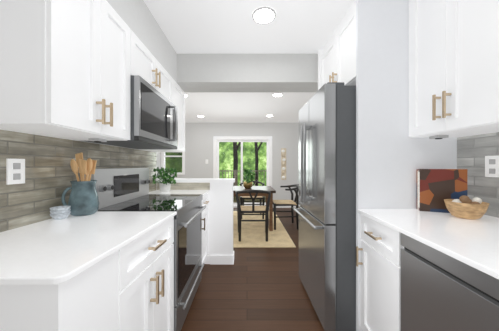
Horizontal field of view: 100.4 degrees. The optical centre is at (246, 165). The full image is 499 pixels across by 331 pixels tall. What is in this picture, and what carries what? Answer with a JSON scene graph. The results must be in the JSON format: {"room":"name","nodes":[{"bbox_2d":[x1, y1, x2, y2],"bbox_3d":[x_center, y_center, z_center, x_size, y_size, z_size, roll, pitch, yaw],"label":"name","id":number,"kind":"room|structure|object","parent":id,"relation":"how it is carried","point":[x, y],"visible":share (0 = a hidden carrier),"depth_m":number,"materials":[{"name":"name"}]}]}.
{"room":"kitchen","nodes":[
{"label":"kitchen","id":0,"kind":"room"},
{"bbox_2d":[27,133,159,178],"bbox_3d":[-1.178,-0.011,0.685,0.130,2.439,3.970,0,0,0],"label":"wall","id":1,"kind":"structure","parent":0,"point":[158,159],"depth_m":2.59,"materials":[{"name":"paint"}]},
{"bbox_2d":[0,0,135,140],"bbox_3d":[-0.933,-0.526,1.075,0.355,0.728,0.552,0,0,0],"label":"upper cabinet","id":2,"kind":"object","parent":1,"relation":"attached to","point":[68,68],"depth_m":0.90,"materials":[{"name":"white wood"}]},
{"bbox_2d":[88,138,106,142],"bbox_3d":[-0.900,-0.150,1.255,0.060,0.021,0.070,0,0,0],"label":"under-cabinet light","id":3,"kind":"object","parent":2,"relation":"attached to","point":[98,140],"visible":1,"depth_m":1.23,"materials":[{"name":"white plastic"}]},
{"bbox_2d":[0,130,156,231],"bbox_3d":[-1.109,0.084,0.625,0.008,0.489,3.831,0,0,0],"label":"backsplash","id":4,"kind":"structure","parent":1,"relation":"attached to","point":[36,196],"depth_m":1.13,"materials":[{"name":"tile"}]},
{"bbox_2d":[6,159,24,184],"bbox_3d":[-1.101,0.028,0.993,0.008,0.120,0.075,0,0,0],"label":"electrical outlet plate","id":5,"kind":"object","parent":4,"relation":"attached to","point":[15,171],"visible":1,"depth_m":0.99,"materials":[{"name":"white plastic"}]},
{"bbox_2d":[136,36,159,91],"bbox_3d":[-0.933,-0.741,1.573,0.355,0.298,0.440,0,0,0],"label":"upper cabinet","id":6,"kind":"object","parent":1,"relation":"attached to","point":[147,66],"depth_m":1.59,"materials":[{"name":"white wood"}]},
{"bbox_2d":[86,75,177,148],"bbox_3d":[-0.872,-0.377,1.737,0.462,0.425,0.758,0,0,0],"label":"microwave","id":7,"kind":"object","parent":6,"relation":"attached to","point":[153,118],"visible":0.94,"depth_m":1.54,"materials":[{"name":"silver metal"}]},
{"bbox_2d":[138,83,184,151],"bbox_3d":[-0.933,-0.526,2.335,0.355,0.728,0.426,0,0,0],"label":"upper cabinet","id":8,"kind":"object","parent":1,"relation":"attached to","point":[180,94],"depth_m":2.41,"materials":[{"name":"white wood"}]},
{"bbox_2d":[160,64,175,105],"bbox_3d":[-0.933,-0.741,1.900,0.355,0.298,0.439,0,0,0],"label":"upper cabinet","id":9,"kind":"object","parent":1,"relation":"attached to","point":[167,83],"depth_m":2.00,"materials":[{"name":"white wood"}]},
{"bbox_2d":[177,54,317,91],"bbox_3d":[0.169,-1.074,2.450,2.561,0.314,0.320,0,0,0],"label":"header","id":10,"kind":"object","parent":1,"relation":"attached to","point":[247,72],"visible":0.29,"depth_m":2.29,"materials":[{"name":"paint"}]},
{"bbox_2d":[106,0,176,82],"bbox_3d":[-0.942,-1.062,0.495,0.340,0.337,3.588,0,0,0],"label":"wall","id":11,"kind":"structure","parent":0,"point":[138,18],"depth_m":1.63,"materials":[{"name":"paint"}]},
{"bbox_2d":[156,178,234,264],"bbox_3d":[-0.633,0.688,2.610,0.957,1.040,0.160,0,0,0],"label":"wall","id":12,"kind":"structure","parent":0,"point":[220,224],"depth_m":2.55,"materials":[{"name":"paint"}]},
{"bbox_2d":[160,123,298,200],"bbox_3d":[-0.515,-0.011,6.010,4.470,2.439,0.100,0,0,0],"label":"wall","id":13,"kind":"structure","parent":0,"point":[198,144],"depth_m":5.96,"materials":[{"name":"paint"}]},
{"bbox_2d":[213,136,271,207],"bbox_3d":[-0.120,0.188,6.001,1.680,2.040,0.118,0,0,0],"label":"sliding door","id":14,"kind":"structure","parent":13,"relation":"in","point":[241,139],"depth_m":5.94,"materials":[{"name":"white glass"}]},
{"bbox_2d":[281,148,285,179],"bbox_3d":[1.050,-0.042,5.938,0.140,0.900,0.040,0,0,0],"label":"decor","id":15,"kind":"object","parent":13,"relation":"attached to","point":[283,163],"visible":1,"depth_m":5.94,"materials":[{"name":"paper"}]},
{"bbox_2d":[276,205,299,207],"bbox_3d":[0.119,1.158,5.952,3.198,0.100,0.013,0,0,0],"label":"baseboard","id":16,"kind":"structure","parent":13,"relation":"attached to","point":[285,206],"depth_m":5.95,"materials":[{"name":"white wood"}]},
{"bbox_2d":[144,0,353,122],"bbox_3d":[-0.415,-1.257,2.305,5.070,0.050,7.610,0,0,0],"label":"ceiling","id":17,"kind":"structure","parent":0,"point":[234,27],"depth_m":1.97,"materials":[{"name":"paint"}]},
{"bbox_2d":[252,7,275,23],"bbox_3d":[0.140,-1.228,1.710,0.196,0.007,0.196,0,0,0],"label":"recessed light","id":18,"kind":"object","parent":17,"relation":"in","point":[263,15],"visible":1,"depth_m":1.70,"materials":[{"name":"white plastic"}]},
{"bbox_2d":[272,93,282,96],"bbox_3d":[0.530,-1.228,3.620,0.182,0.007,0.182,0,0,0],"label":"recessed light","id":19,"kind":"object","parent":17,"relation":"in","point":[277,94],"visible":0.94,"depth_m":3.59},
{"bbox_2d":[181,208,324,330],"bbox_3d":[-0.415,1.233,2.305,5.070,0.050,7.610,0,0,0],"label":"floor","id":20,"kind":"structure","parent":0,"point":[256,289],"depth_m":1.93,"materials":[{"name":"brown wood"}]},
{"bbox_2d":[0,216,173,330],"bbox_3d":[-0.765,0.764,0.957,0.646,0.887,0.790,0,0,0],"label":"base cabinet","id":21,"kind":"object","parent":20,"relation":"on","point":[129,287],"visible":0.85,"depth_m":0.77,"materials":[{"name":"white wood"}]},
{"bbox_2d":[0,211,176,284],"bbox_3d":[-0.779,0.308,0.952,0.648,0.021,0.803,0,0,0],"label":"countertop","id":22,"kind":"structure","parent":21,"relation":"on","point":[52,251],"depth_m":0.80,"materials":[{"name":"white stone"}]},
{"bbox_2d":[50,206,70,219],"bbox_3d":[-1.040,0.265,1.160,0.090,0.065,0.089,0,0,0],"label":"bowls","id":23,"kind":"object","parent":22,"relation":"on","point":[59,212],"visible":0.98,"depth_m":1.14,"materials":[{"name":"ceramic"}]},
{"bbox_2d":[61,153,98,215],"bbox_3d":[-0.998,0.108,1.270,0.160,0.377,0.154,0,0,0],"label":"pitcher","id":24,"kind":"object","parent":22,"relation":"on","point":[83,200],"visible":0.98,"depth_m":1.23,"materials":[{"name":"teal ceramic"}]},
{"bbox_2d":[84,168,205,330],"bbox_3d":[-0.746,0.616,1.737,0.685,1.185,0.762,0,0,0],"label":"range","id":25,"kind":"object","parent":20,"relation":"on","point":[122,189],"visible":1,"depth_m":1.60,"materials":[{"name":"silver metal"}]},
{"bbox_2d":[202,193,208,263],"bbox_3d":[-0.771,0.764,2.325,0.677,0.887,0.406,0,0,0],"label":"base cabinet","id":26,"kind":"object","parent":20,"relation":"on","point":[205,201],"visible":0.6,"depth_m":2.39,"materials":[{"name":"white wood"}]},
{"bbox_2d":[149,190,209,195],"bbox_3d":[-0.779,0.308,2.325,0.648,0.021,0.408,0,0,0],"label":"countertop","id":27,"kind":"structure","parent":26,"relation":"on","point":[203,192],"depth_m":2.30,"materials":[{"name":"white stone"}]},
{"bbox_2d":[152,167,176,191],"bbox_3d":[-0.930,0.157,2.359,0.271,0.280,0.233,0,0,0],"label":"potted plant","id":28,"kind":"object","parent":27,"relation":"on","point":[168,180],"visible":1,"depth_m":2.32,"materials":[{"name":"plant"}]},
{"bbox_2d":[233,211,295,247],"bbox_3d":[-0.590,1.202,4.255,2.620,0.012,2.390,0,0,0],"label":"jute rug","id":29,"kind":"object","parent":20,"relation":"on","point":[253,235],"visible":0.21,"depth_m":3.60,"materials":[{"name":"beige wicker"}]},
{"bbox_2d":[239,181,264,218],"bbox_3d":[0.120,0.784,4.909,0.602,0.823,0.557,0,0,0],"label":"chair","id":30,"kind":"object","parent":29,"relation":"on","point":[261,201],"visible":0.62,"depth_m":4.66,"materials":[{"name":"wood"}]},
{"bbox_2d":[235,190,270,241],"bbox_3d":[0.100,0.784,3.471,0.602,0.823,0.557,0,0,0],"label":"chair","id":31,"kind":"object","parent":29,"relation":"on","point":[253,209],"visible":1,"depth_m":3.28,"materials":[{"name":"wood"}]},
{"bbox_2d":[233,186,275,230],"bbox_3d":[-0.290,0.824,4.180,1.620,0.742,0.880,0,0,0],"label":"dining table","id":32,"kind":"object","parent":29,"relation":"on","point":[270,211],"visible":0.4,"depth_m":3.80,"materials":[{"name":"brown wood"}]},
{"bbox_2d":[242,169,255,187],"bbox_3d":[0.037,0.258,4.141,0.275,0.388,0.283,0,0,0],"label":"centerpiece plant","id":33,"kind":"object","parent":32,"relation":"on","point":[247,183],"visible":1,"depth_m":4.09,"materials":[{"name":"green plant"}]},
{"bbox_2d":[273,184,298,229],"bbox_3d":[0.769,0.784,4.120,0.557,0.823,0.602,0,0,0],"label":"end chair","id":34,"kind":"object","parent":29,"relation":"on","point":[292,203],"visible":0.94,"depth_m":3.89,"materials":[{"name":"wood"}]},
{"bbox_2d":[318,50,321,89],"bbox_3d":[1.104,-0.010,2.222,0.686,2.436,0.020,0,0,0],"label":"panel","id":35,"kind":"object","parent":20,"relation":"on","point":[319,53],"visible":0.14,"depth_m":2.21,"materials":[{"name":"white wood"}]},
{"bbox_2d":[294,82,355,330],"bbox_3d":[0.952,0.309,1.830,0.936,1.797,0.740,0,0,0],"label":"fridge","id":36,"kind":"object","parent":20,"relation":"on","point":[326,210],"visible":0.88,"depth_m":1.46,"materials":[{"name":"silver metal"}]},
{"bbox_2d":[356,213,403,330],"bbox_3d":[1.053,0.764,1.222,0.674,0.887,0.409,0,0,0],"label":"base cabinet","id":37,"kind":"object","parent":20,"relation":"on","point":[381,246],"visible":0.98,"depth_m":1.21,"materials":[{"name":"white wood"}]},
{"bbox_2d":[356,0,456,330],"bbox_3d":[1.104,-0.010,1.441,0.686,2.436,0.022,0,0,0],"label":"wall","id":38,"kind":"structure","parent":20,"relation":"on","point":[392,156],"depth_m":1.43,"materials":[{"name":"grey paint"}]},
{"bbox_2d":[401,233,498,330],"bbox_3d":[1.024,0.765,0.710,0.636,0.886,0.610,0,0,0],"label":"dishwasher","id":39,"kind":"object","parent":20,"relation":"on","point":[440,291],"visible":0.71,"depth_m":0.78,"materials":[{"name":"grey metal"}]},
{"bbox_3d":[0.968,0.764,-0.299,0.708,0.887,1.402,0,0,0],"label":"base cabinet","id":40,"kind":"object","parent":20,"relation":"on","visible":0},
{"bbox_2d":[357,209,498,279],"bbox_3d":[1.014,0.308,0.164,0.852,0.021,2.528,0,0,0],"label":"countertop","id":41,"kind":"structure","parent":40,"relation":"on","point":[473,243],"depth_m":0.93,"materials":[{"name":"white stone"}]},
{"bbox_2d":[416,169,466,212],"bbox_3d":[1.249,0.159,1.343,0.231,0.276,0.070,0,0,25],"label":"cookbooks","id":42,"kind":"object","parent":41,"relation":"on","point":[435,188],"visible":0.9,"depth_m":1.32,"materials":[{"name":"paper"}]},
{"bbox_2d":[444,195,488,218],"bbox_3d":[1.246,0.234,1.186,0.180,0.126,0.180,0,0,0],"label":"wooden bowl","id":43,"kind":"object","parent":41,"relation":"on","point":[465,207],"visible":1,"depth_m":1.14,"materials":[{"name":"brown wood"}]},
{"bbox_3d":[1.515,-0.012,0.560,0.130,2.439,3.720,0,0,0],"label":"wall","id":44,"kind":"structure","parent":0,"visible":0},
{"bbox_2d":[320,0,355,87],"bbox_3d":[1.093,-0.932,1.832,0.709,0.591,0.756,0,0,0],"label":"upper cabinet","id":45,"kind":"object","parent":44,"relation":"attached to","point":[338,60],"visible":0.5,"depth_m":1.73,"materials":[{"name":"white wood"}]},
{"bbox_2d":[409,0,498,137],"bbox_3d":[1.277,-0.710,1.131,0.340,1.036,0.594,0,0,0],"label":"upper cabinet","id":46,"kind":"object","parent":44,"relation":"attached to","point":[453,68],"depth_m":1.17,"materials":[{"name":"white wood"}]},
{"bbox_2d":[429,135,448,138],"bbox_3d":[1.230,-0.180,1.335,0.060,0.021,0.070,0,0,0],"label":"under-cabinet light","id":47,"kind":"object","parent":46,"relation":"attached to","point":[438,136],"visible":1,"depth_m":1.31,"materials":[{"name":"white plastic"}]},
{"bbox_2d":[457,132,498,217],"bbox_3d":[1.446,0.069,0.070,0.008,0.519,2.719,0,0,0],"label":"backsplash","id":48,"kind":"structure","parent":44,"relation":"attached to","point":[473,151],"depth_m":1.28,"materials":[{"name":"grey tile"}]},
{"bbox_2d":[485,156,498,176],"bbox_3d":[1.438,0.005,1.218,0.008,0.125,0.075,0,0,0],"label":"electrical outlet plate","id":49,"kind":"object","parent":48,"relation":"attached to","point":[491,166],"visible":1,"depth_m":1.22,"materials":[{"name":"white plastic"}]},
{"bbox_2d":[481,0,498,127],"bbox_3d":[1.277,-0.710,0.526,0.340,1.036,0.854,0,0,0],"label":"upper cabinet","id":50,"kind":"object","parent":44,"relation":"attached to","point":[489,8],"depth_m":0.95,"materials":[{"name":"white wood"}]},
{"label":"outside","id":51,"kind":"structure","parent":0,"visible":0},
{"bbox_2d":[219,142,266,185],"bbox_3d":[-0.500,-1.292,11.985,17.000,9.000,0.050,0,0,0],"label":"garden","id":52,"kind":"object","parent":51,"point":[224,157],"depth_m":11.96,"materials":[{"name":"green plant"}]},
{"bbox_2d":[233,196,265,202],"bbox_3d":[-0.500,1.278,7.515,7.000,0.100,2.890,0,0,0],"label":"deck","id":53,"kind":"object","parent":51,"point":[234,200],"depth_m":7.30,"materials":[{"name":"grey wood"}]},
{"bbox_2d":[219,170,266,185],"bbox_3d":[-0.500,0.703,8.400,7.000,1.050,0.080,0,0,0],"label":"railing","id":54,"kind":"object","parent":53,"relation":"on","point":[236,179],"depth_m":8.38,"materials":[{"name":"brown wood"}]},
{"bbox_3d":[-2.047,-0.012,4.305,1.606,2.439,3.510,0,0,0],"label":"wall","id":55,"kind":"structure","parent":0,"visible":0},
{"bbox_2d":[161,152,184,174],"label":"window","id":56,"kind":"structure","parent":55,"relation":"in","point":[163,156],"depth_m":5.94,"materials":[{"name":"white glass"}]},
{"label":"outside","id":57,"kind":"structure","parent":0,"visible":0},
{"bbox_2d":[233,142,240,185],"bbox_3d":[-0.223,-1.142,10.581,1.057,5.307,0.260,0,0,-3],"label":"trunk","id":58,"kind":"object","parent":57,"point":[235,157],"depth_m":10.46,"materials":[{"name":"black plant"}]},
{"bbox_2d":[254,142,261,185],"bbox_3d":[0.886,-1.142,11.181,1.027,5.306,0.200,0,0,-3],"label":"trunk","id":59,"kind":"object","parent":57,"point":[256,146],"depth_m":11.08,"materials":[{"name":"brown plant"}]}
]}

